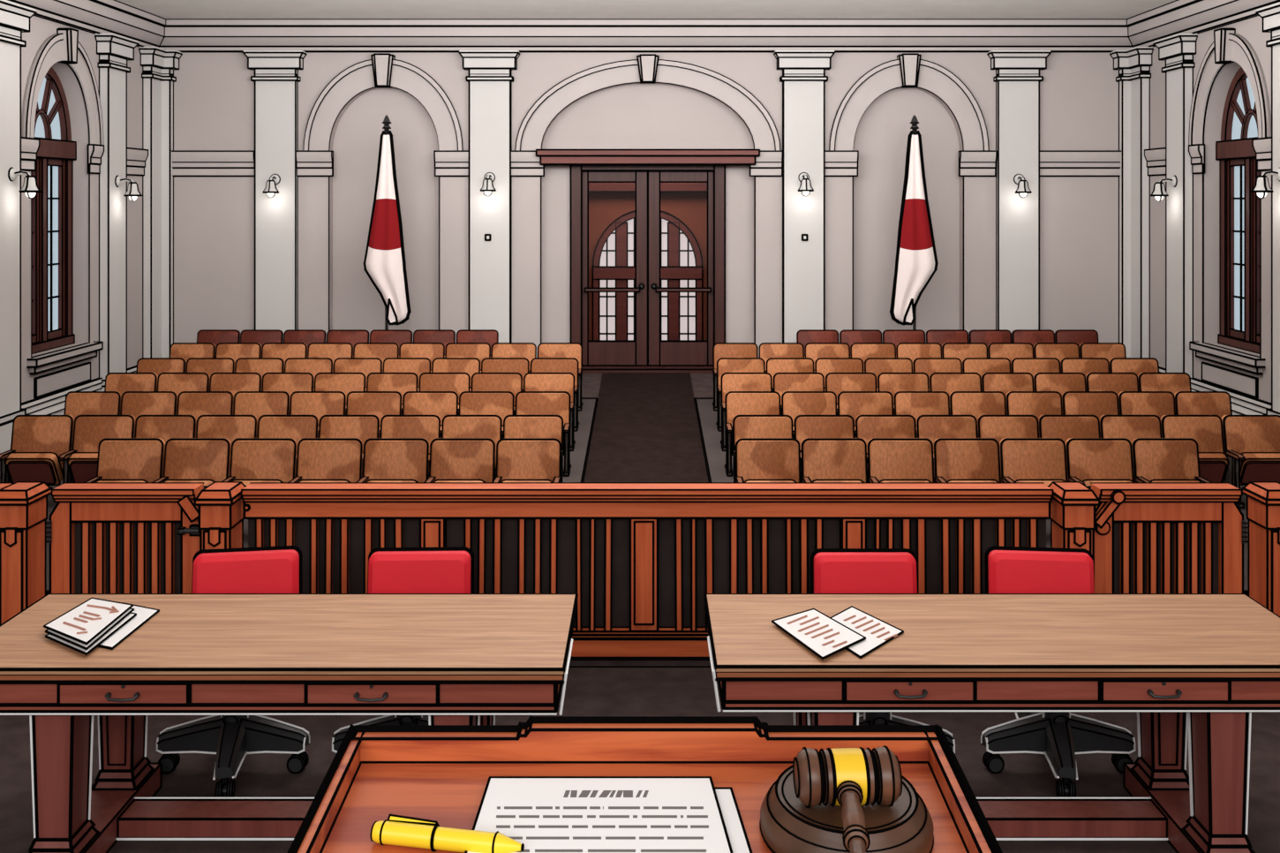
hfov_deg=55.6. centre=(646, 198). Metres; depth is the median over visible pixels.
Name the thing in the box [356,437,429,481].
seat
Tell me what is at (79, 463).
seat
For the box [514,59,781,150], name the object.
trim
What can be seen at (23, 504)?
railing post
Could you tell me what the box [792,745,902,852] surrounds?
gavel
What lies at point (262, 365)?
seat
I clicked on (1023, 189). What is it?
wall sconce
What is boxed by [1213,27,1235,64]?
trim
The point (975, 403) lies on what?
seat
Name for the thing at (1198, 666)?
desk
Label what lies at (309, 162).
trim
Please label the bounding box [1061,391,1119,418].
seat
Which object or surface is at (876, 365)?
seat
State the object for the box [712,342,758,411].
seat
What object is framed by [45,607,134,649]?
paper sheet
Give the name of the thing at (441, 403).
seat
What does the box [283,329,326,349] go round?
seat
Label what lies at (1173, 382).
seat
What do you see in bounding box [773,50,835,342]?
trim
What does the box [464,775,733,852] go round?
paper sheet
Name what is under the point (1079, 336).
seat
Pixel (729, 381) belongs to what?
seat
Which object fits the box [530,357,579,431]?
seat
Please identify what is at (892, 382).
seat
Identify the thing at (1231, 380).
trim
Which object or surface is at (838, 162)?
trim
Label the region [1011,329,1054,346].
seat
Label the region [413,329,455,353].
seat
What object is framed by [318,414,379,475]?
seat
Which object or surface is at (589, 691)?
floor
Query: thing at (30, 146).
trim
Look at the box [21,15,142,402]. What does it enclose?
wall
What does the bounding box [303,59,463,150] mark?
trim
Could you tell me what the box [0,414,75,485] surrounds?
seat
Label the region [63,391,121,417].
seat
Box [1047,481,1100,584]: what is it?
railing post
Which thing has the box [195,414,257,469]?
seat
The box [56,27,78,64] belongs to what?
trim
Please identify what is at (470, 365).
seat
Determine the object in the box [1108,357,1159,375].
seat
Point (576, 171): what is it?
trim
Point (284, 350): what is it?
seat
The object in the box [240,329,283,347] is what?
seat
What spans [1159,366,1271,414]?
baseboard
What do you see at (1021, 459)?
seat
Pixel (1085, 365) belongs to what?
seat
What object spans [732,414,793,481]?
seat
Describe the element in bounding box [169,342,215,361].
seat
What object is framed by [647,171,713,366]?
door
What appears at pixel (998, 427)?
seat
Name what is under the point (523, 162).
trim
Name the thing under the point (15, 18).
trim
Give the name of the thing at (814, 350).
seat
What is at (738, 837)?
paper sheet
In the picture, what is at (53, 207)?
window
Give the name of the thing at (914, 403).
seat
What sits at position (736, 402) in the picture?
seat
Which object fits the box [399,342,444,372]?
seat
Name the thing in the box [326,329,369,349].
seat
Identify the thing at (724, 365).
seat
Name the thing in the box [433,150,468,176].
trim
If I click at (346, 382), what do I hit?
seat
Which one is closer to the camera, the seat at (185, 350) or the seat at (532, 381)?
the seat at (532, 381)
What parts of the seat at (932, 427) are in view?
backrest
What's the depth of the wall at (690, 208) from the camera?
17.05 m
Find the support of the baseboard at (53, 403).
attached to the wall at (86, 186)
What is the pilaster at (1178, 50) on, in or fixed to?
attached to the wall at (1206, 186)
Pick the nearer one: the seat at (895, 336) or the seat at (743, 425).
the seat at (743, 425)
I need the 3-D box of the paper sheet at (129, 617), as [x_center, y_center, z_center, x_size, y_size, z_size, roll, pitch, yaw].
[-2.190,1.685,4.756,0.251,0.011,0.530,0,0,0]
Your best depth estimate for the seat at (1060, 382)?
11.13 m
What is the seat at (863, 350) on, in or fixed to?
on the platform at (711, 437)
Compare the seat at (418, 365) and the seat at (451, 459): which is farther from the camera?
the seat at (418, 365)
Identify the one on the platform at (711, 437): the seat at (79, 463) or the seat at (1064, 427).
the seat at (1064, 427)
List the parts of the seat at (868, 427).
backrest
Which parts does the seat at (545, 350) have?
backrest, armrest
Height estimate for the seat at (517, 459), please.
0.672 m
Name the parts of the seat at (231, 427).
backrest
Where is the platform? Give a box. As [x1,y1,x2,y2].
[46,397,598,593]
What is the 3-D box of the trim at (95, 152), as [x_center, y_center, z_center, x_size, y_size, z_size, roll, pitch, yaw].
[-5.819,-0.417,12.835,0.080,0.314,0.249,0,0,0]
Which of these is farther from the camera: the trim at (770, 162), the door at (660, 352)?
the door at (660, 352)
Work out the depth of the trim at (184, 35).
14.35 m
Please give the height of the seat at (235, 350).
0.672 m
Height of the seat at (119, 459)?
0.672 m
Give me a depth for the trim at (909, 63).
14.38 m
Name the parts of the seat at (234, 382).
backrest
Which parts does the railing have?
panel, rail, panel, rail, panel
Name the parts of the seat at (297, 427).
backrest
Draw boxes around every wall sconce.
[7,166,42,198]
[114,174,142,201]
[262,173,280,197]
[479,172,496,195]
[798,172,813,195]
[1013,173,1031,197]
[1150,174,1177,201]
[1249,167,1279,198]
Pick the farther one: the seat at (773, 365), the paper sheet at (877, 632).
the seat at (773, 365)
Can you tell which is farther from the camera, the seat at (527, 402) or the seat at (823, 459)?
the seat at (527, 402)
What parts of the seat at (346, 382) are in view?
backrest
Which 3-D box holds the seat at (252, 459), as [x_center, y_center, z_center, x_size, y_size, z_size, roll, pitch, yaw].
[-2.772,2.071,8.688,0.478,0.672,0.320,0,0,0]
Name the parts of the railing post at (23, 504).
panel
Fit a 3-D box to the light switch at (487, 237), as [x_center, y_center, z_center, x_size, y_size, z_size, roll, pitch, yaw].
[-1.880,0.460,14.425,0.082,0.086,0.040,0,0,0]
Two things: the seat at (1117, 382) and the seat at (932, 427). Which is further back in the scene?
the seat at (1117, 382)
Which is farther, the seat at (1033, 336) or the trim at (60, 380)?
the seat at (1033, 336)
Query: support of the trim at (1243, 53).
attached to the wall at (1206, 186)
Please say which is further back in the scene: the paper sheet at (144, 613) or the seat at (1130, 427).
the seat at (1130, 427)
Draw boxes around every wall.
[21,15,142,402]
[173,52,1118,357]
[588,192,707,339]
[1150,15,1271,402]
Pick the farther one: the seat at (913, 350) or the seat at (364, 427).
the seat at (913, 350)
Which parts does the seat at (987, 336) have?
backrest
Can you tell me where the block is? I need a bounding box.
[759,764,933,852]
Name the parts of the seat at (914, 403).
backrest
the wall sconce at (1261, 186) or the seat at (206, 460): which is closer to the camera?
the seat at (206, 460)
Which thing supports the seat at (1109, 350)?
on the platform at (711, 437)
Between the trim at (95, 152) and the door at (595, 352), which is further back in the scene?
the door at (595, 352)
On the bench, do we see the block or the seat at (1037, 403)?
the block
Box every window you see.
[32,67,76,353]
[592,210,703,339]
[1215,67,1259,353]
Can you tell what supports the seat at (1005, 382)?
on the platform at (711, 437)
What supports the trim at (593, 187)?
attached to the wall at (690, 208)
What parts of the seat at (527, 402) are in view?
backrest, armrest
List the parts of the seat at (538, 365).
backrest, armrest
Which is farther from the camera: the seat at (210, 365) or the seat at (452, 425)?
the seat at (210, 365)
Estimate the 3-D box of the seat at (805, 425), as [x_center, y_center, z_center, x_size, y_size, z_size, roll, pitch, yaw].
[1.393,2.028,9.405,0.478,0.672,0.320,0,0,0]
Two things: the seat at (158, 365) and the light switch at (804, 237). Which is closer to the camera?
the seat at (158, 365)
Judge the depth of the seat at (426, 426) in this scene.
9.49 m
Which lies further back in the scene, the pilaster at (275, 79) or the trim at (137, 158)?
the pilaster at (275, 79)
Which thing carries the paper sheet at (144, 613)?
on the desk at (450, 658)
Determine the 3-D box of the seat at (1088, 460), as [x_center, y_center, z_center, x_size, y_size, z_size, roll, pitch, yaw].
[3.278,2.071,8.688,0.478,0.672,0.320,0,0,0]
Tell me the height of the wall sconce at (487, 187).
0.290 m
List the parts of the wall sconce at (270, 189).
lamp shade, bulb, plate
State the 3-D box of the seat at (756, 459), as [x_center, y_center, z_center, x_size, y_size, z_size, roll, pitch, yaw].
[0.878,2.071,8.688,0.478,0.672,0.320,0,0,0]
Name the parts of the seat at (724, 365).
armrest, backrest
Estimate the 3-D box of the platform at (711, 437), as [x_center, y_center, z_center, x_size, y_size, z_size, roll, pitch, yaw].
[2.763,2.290,10.700,4.503,0.418,6.228,0,0,0]
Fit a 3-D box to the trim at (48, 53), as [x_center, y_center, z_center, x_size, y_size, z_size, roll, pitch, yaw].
[-5.828,-1.107,12.150,0.084,1.094,1.617,0,0,0]
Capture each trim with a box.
[0,0,37,452]
[7,0,165,47]
[21,32,103,144]
[21,136,40,171]
[26,341,103,398]
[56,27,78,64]
[87,143,104,173]
[94,33,139,391]
[127,147,148,176]
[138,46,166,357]
[159,18,1132,52]
[160,49,182,357]
[171,150,254,176]
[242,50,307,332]
[296,150,333,176]
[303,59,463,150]
[370,52,395,87]
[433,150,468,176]
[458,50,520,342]
[511,150,544,176]
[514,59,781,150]
[535,149,760,165]
[569,165,725,346]
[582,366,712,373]
[588,182,707,192]
[636,53,659,83]
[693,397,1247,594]
[749,150,783,176]
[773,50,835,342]
[825,150,858,176]
[828,59,989,150]
[896,52,921,87]
[958,150,997,176]
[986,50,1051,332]
[1039,150,1121,176]
[1109,49,1131,357]
[1125,46,1153,357]
[1126,0,1279,47]
[1144,147,1165,176]
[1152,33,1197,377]
[1188,32,1271,144]
[1188,143,1204,173]
[1189,341,1265,398]
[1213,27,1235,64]
[1251,136,1271,171]
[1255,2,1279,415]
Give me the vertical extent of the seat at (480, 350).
0.672 m
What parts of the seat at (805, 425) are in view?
backrest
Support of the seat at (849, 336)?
on the platform at (711, 437)
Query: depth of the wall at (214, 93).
14.50 m
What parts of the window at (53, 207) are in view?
sash, fanlight pane, pane, sash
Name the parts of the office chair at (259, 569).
arm, arm, backrest, arm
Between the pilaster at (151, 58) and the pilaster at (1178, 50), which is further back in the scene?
the pilaster at (151, 58)
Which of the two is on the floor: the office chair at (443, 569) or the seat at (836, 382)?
the office chair at (443, 569)
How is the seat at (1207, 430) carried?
on the platform at (711, 437)
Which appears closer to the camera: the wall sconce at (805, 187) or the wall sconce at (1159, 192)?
the wall sconce at (1159, 192)
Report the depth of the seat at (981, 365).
11.84 m
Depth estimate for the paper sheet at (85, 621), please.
4.80 m
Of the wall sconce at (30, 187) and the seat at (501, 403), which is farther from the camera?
the wall sconce at (30, 187)
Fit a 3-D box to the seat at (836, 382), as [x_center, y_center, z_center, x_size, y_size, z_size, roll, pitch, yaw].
[1.878,1.931,11.040,0.478,0.672,0.320,0,0,0]
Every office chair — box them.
[156,545,310,797]
[331,546,474,752]
[810,548,955,752]
[980,545,1135,797]
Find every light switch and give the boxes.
[484,233,491,240]
[801,233,808,240]
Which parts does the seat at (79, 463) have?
armrest, backrest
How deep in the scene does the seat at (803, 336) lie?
13.48 m
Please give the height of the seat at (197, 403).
0.672 m
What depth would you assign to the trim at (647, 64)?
14.38 m
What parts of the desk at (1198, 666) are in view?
leg, leg, drawer, handle, leg, handle, drawer, leg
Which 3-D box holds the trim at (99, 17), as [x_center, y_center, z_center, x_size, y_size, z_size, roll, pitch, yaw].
[-5.760,-1.938,8.750,0.202,0.386,11.522,0,0,0]
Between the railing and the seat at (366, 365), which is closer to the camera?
the railing
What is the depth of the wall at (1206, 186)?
12.75 m
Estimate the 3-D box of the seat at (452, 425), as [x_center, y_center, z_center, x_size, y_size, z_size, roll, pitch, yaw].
[-1.367,2.028,9.405,0.478,0.672,0.320,0,0,0]
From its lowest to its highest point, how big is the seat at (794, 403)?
0.672 m
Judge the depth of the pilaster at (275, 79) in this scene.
14.43 m
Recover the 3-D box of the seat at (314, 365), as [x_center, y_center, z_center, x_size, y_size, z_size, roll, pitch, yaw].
[-3.297,1.889,11.747,0.478,0.672,0.320,0,0,0]
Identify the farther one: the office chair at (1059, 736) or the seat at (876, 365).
the seat at (876, 365)
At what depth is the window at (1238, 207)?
12.41 m
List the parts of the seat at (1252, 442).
armrest, backrest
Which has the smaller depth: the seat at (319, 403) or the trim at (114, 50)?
the seat at (319, 403)
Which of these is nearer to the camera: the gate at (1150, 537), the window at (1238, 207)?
the gate at (1150, 537)
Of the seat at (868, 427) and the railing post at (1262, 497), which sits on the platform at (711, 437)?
the seat at (868, 427)
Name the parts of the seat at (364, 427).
backrest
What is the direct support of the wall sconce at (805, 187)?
attached to the wall at (214, 93)
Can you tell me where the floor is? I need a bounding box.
[0,372,1279,852]
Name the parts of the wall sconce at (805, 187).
plate, lamp shade, bulb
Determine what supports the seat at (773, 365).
on the platform at (711, 437)
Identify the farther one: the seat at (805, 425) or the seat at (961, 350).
the seat at (961, 350)
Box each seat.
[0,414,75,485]
[57,414,135,483]
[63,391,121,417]
[84,437,165,481]
[104,372,158,394]
[120,391,178,418]
[134,414,196,443]
[135,357,186,375]
[152,437,231,488]
[157,372,210,394]
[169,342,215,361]
[176,391,233,419]
[185,357,235,376]
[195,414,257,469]
[196,329,240,346]
[209,372,262,408]
[215,342,261,367]
[222,437,297,486]
[233,391,290,434]
[234,357,284,387]
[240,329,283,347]
[256,414,318,474]
[261,342,307,362]
[261,372,314,403]
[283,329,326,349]
[284,357,333,390]
[288,437,362,481]
[289,391,346,437]
[307,342,353,372]
[313,372,366,414]
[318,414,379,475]
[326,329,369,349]
[333,357,382,391]
[346,391,402,434]
[353,342,399,368]
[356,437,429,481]
[366,372,418,414]
[369,329,412,352]
[379,414,440,476]
[382,357,431,391]
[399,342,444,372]
[402,391,458,437]
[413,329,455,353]
[418,372,470,414]
[424,437,495,481]
[431,357,480,390]
[441,414,502,476]
[444,342,490,372]
[456,329,498,355]
[459,391,514,438]
[470,372,522,414]
[481,357,529,391]
[490,342,536,372]
[492,437,561,481]
[503,414,563,481]
[514,391,571,476]
[523,372,575,451]
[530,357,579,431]
[537,342,583,411]
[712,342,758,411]
[715,357,765,431]
[720,372,772,451]
[724,391,781,476]
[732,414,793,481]
[735,437,801,481]
[758,342,804,372]
[766,357,814,391]
[773,372,824,405]
[781,391,837,437]
[793,414,855,479]
[796,329,839,357]
[801,437,867,481]
[804,342,850,362]
[814,357,864,391]
[825,372,877,412]
[837,391,894,436]
[839,329,882,357]
[850,342,895,371]
[855,414,916,476]
[864,357,912,384]
[867,437,934,481]
[877,372,929,414]
[882,329,926,357]
[893,391,949,437]
[896,342,941,372]
[912,357,962,377]
[916,414,978,479]
[926,329,969,357]
[929,372,981,414]
[933,437,1001,481]
[941,342,987,361]
[949,391,1006,432]
[962,357,1011,376]
[968,329,1012,357]
[977,414,1039,443]
[981,372,1034,394]
[987,342,1034,361]
[999,437,1068,486]
[1005,391,1062,418]
[1010,357,1061,376]
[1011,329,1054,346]
[1033,342,1080,361]
[1033,372,1086,395]
[1038,414,1100,443]
[1054,329,1099,346]
[1060,357,1109,376]
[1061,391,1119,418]
[1065,437,1134,488]
[1079,342,1126,361]
[1085,372,1139,394]
[1099,414,1162,443]
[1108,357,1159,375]
[1117,391,1175,418]
[1131,437,1212,481]
[1137,372,1191,394]
[1159,414,1229,481]
[1174,391,1232,418]
[1221,414,1279,508]
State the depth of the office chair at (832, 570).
5.62 m
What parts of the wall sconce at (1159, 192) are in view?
lamp shade, bulb, arm, plate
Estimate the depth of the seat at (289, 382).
11.13 m
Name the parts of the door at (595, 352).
knob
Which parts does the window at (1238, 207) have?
sash, pane, fanlight pane, sash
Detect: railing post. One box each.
[0,481,52,624]
[193,481,246,549]
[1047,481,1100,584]
[1241,481,1279,616]
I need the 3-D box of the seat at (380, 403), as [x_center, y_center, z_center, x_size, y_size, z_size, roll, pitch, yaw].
[-2.322,1.978,10.252,0.478,0.672,0.320,0,0,0]
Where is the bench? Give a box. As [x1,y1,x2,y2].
[286,715,1002,852]
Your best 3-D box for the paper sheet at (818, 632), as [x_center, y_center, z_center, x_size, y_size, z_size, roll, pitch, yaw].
[0.668,1.684,4.718,0.268,0.014,0.474,0,0,-25]
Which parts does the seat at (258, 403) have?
backrest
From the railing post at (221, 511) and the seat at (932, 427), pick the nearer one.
the railing post at (221, 511)
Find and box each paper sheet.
[43,596,133,645]
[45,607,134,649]
[45,612,136,655]
[97,602,159,649]
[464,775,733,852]
[714,786,752,852]
[771,608,865,659]
[830,605,903,658]
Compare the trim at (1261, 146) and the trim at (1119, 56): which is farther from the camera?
the trim at (1119, 56)
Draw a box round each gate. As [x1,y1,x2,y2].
[45,481,203,593]
[1090,481,1248,593]
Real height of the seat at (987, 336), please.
0.672 m
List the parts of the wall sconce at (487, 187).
lamp shade, bulb, plate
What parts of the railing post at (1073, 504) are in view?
panel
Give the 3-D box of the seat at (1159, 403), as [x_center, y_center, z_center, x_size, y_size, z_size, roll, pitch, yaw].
[4.268,1.978,10.252,0.478,0.672,0.320,0,0,0]
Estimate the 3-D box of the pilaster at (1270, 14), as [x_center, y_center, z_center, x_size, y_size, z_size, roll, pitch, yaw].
[5.755,0.388,10.720,0.212,4.286,1.093,0,0,0]
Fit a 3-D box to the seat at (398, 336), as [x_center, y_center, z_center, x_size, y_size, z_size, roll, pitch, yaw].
[-2.838,1.791,13.391,0.478,0.672,0.320,0,0,0]
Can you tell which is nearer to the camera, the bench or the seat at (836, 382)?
the bench
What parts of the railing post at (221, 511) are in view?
panel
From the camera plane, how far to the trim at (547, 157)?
14.41 m
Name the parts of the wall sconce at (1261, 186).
lamp shade, bulb, arm, plate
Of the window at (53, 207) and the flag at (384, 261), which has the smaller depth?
the window at (53, 207)
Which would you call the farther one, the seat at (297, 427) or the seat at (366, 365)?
the seat at (366, 365)
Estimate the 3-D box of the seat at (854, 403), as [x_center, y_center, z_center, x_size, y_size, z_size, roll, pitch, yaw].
[1.868,1.978,10.252,0.478,0.672,0.320,0,0,0]
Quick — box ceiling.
[117,0,1174,18]
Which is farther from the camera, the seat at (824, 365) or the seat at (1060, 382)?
the seat at (824, 365)
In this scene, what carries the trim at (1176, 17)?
attached to the wall at (1206, 186)
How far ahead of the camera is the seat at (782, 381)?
11.13 m
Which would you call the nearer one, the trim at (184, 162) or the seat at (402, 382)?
the seat at (402, 382)
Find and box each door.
[582,171,647,366]
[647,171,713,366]
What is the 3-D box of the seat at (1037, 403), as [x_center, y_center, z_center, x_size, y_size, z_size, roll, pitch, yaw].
[3.308,1.978,10.252,0.478,0.672,0.320,0,0,0]
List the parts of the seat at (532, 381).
backrest, armrest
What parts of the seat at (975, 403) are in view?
backrest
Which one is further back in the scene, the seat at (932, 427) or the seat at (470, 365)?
the seat at (470, 365)
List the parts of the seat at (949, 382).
backrest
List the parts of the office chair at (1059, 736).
arm, arm, backrest, arm, arm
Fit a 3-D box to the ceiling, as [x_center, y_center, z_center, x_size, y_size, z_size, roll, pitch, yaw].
[0.000,-2.195,8.950,12.700,0.150,11.900,0,0,0]
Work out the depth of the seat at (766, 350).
12.66 m
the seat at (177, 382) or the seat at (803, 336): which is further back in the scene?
the seat at (803, 336)
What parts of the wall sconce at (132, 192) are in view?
plate, arm, lamp shade, bulb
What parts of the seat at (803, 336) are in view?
backrest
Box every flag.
[363,114,411,329]
[889,114,938,329]
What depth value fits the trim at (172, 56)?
14.40 m
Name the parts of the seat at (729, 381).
armrest, backrest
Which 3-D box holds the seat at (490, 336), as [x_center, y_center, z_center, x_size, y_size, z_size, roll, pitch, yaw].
[-1.876,1.791,13.391,0.482,0.672,0.320,0,0,0]
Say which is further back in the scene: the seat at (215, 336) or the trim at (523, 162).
the trim at (523, 162)
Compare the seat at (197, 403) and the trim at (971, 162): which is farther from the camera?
the trim at (971, 162)
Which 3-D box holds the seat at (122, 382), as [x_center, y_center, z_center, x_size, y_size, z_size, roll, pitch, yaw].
[-4.732,1.931,11.040,0.478,0.672,0.320,0,0,0]
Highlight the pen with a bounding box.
[369,813,524,852]
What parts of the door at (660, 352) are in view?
knob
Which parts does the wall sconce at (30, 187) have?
plate, arm, lamp shade, bulb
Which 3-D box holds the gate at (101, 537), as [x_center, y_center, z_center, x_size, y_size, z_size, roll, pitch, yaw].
[-2.813,1.993,6.597,0.853,0.867,0.167,0,0,0]
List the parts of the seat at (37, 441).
armrest, backrest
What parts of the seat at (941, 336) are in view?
backrest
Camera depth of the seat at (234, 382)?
11.13 m
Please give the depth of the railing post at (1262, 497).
6.50 m
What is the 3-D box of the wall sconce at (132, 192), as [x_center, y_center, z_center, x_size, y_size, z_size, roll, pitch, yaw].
[-5.622,-0.112,13.201,0.278,0.290,0.194,0,0,0]
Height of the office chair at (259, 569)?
0.870 m
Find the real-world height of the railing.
0.967 m
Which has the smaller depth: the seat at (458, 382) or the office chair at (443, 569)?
the office chair at (443, 569)
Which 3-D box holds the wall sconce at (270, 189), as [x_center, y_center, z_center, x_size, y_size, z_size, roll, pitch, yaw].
[-4.409,-0.152,14.302,0.194,0.290,0.278,0,0,0]
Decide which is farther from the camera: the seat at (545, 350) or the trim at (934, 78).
the trim at (934, 78)
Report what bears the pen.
on the paper sheet at (545, 814)
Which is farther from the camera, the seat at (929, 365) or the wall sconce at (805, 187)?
the wall sconce at (805, 187)
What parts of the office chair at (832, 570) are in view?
backrest, arm, arm, arm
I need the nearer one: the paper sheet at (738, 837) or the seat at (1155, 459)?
the paper sheet at (738, 837)
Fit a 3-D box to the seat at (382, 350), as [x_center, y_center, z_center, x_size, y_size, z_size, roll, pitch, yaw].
[-2.822,1.839,12.575,0.478,0.672,0.320,0,0,0]
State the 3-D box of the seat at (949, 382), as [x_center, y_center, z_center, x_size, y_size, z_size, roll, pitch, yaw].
[2.838,1.931,11.040,0.478,0.672,0.320,0,0,0]
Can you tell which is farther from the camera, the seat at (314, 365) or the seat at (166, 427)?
the seat at (314, 365)
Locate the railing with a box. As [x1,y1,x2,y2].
[240,481,1054,667]
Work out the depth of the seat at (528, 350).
12.66 m
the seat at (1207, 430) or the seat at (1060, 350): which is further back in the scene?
the seat at (1060, 350)
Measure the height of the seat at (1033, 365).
0.672 m
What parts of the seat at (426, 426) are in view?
backrest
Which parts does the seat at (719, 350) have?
armrest, backrest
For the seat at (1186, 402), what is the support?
on the platform at (711, 437)
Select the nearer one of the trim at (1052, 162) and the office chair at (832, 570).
the office chair at (832, 570)
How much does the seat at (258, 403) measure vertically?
0.672 m
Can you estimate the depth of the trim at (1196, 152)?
12.79 m
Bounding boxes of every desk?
[0,592,578,852]
[703,593,1279,852]
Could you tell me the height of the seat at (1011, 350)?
0.672 m
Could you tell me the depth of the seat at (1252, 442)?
9.46 m
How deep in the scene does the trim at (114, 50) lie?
13.08 m
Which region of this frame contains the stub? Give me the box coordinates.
[0,481,12,489]
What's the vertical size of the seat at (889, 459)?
0.672 m
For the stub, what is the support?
on the floor
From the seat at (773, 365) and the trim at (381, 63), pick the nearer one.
the seat at (773, 365)
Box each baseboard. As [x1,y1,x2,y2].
[21,365,136,414]
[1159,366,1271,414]
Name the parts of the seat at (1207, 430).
backrest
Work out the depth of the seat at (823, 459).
8.76 m
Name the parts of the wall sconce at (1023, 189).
plate, lamp shade, bulb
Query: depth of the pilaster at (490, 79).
14.43 m
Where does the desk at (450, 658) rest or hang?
on the floor
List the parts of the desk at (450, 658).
leg, handle, leg, drawer, handle, drawer, leg, leg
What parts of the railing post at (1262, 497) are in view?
panel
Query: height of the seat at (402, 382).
0.672 m
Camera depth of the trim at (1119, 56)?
14.40 m
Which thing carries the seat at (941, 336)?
on the platform at (711, 437)
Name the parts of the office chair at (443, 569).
arm, arm, backrest, arm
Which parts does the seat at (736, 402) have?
armrest, backrest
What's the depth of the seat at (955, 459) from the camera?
8.76 m
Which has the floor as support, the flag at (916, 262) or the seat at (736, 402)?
the flag at (916, 262)
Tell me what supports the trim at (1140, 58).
attached to the wall at (1206, 186)
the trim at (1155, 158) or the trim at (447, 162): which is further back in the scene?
the trim at (447, 162)
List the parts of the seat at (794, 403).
backrest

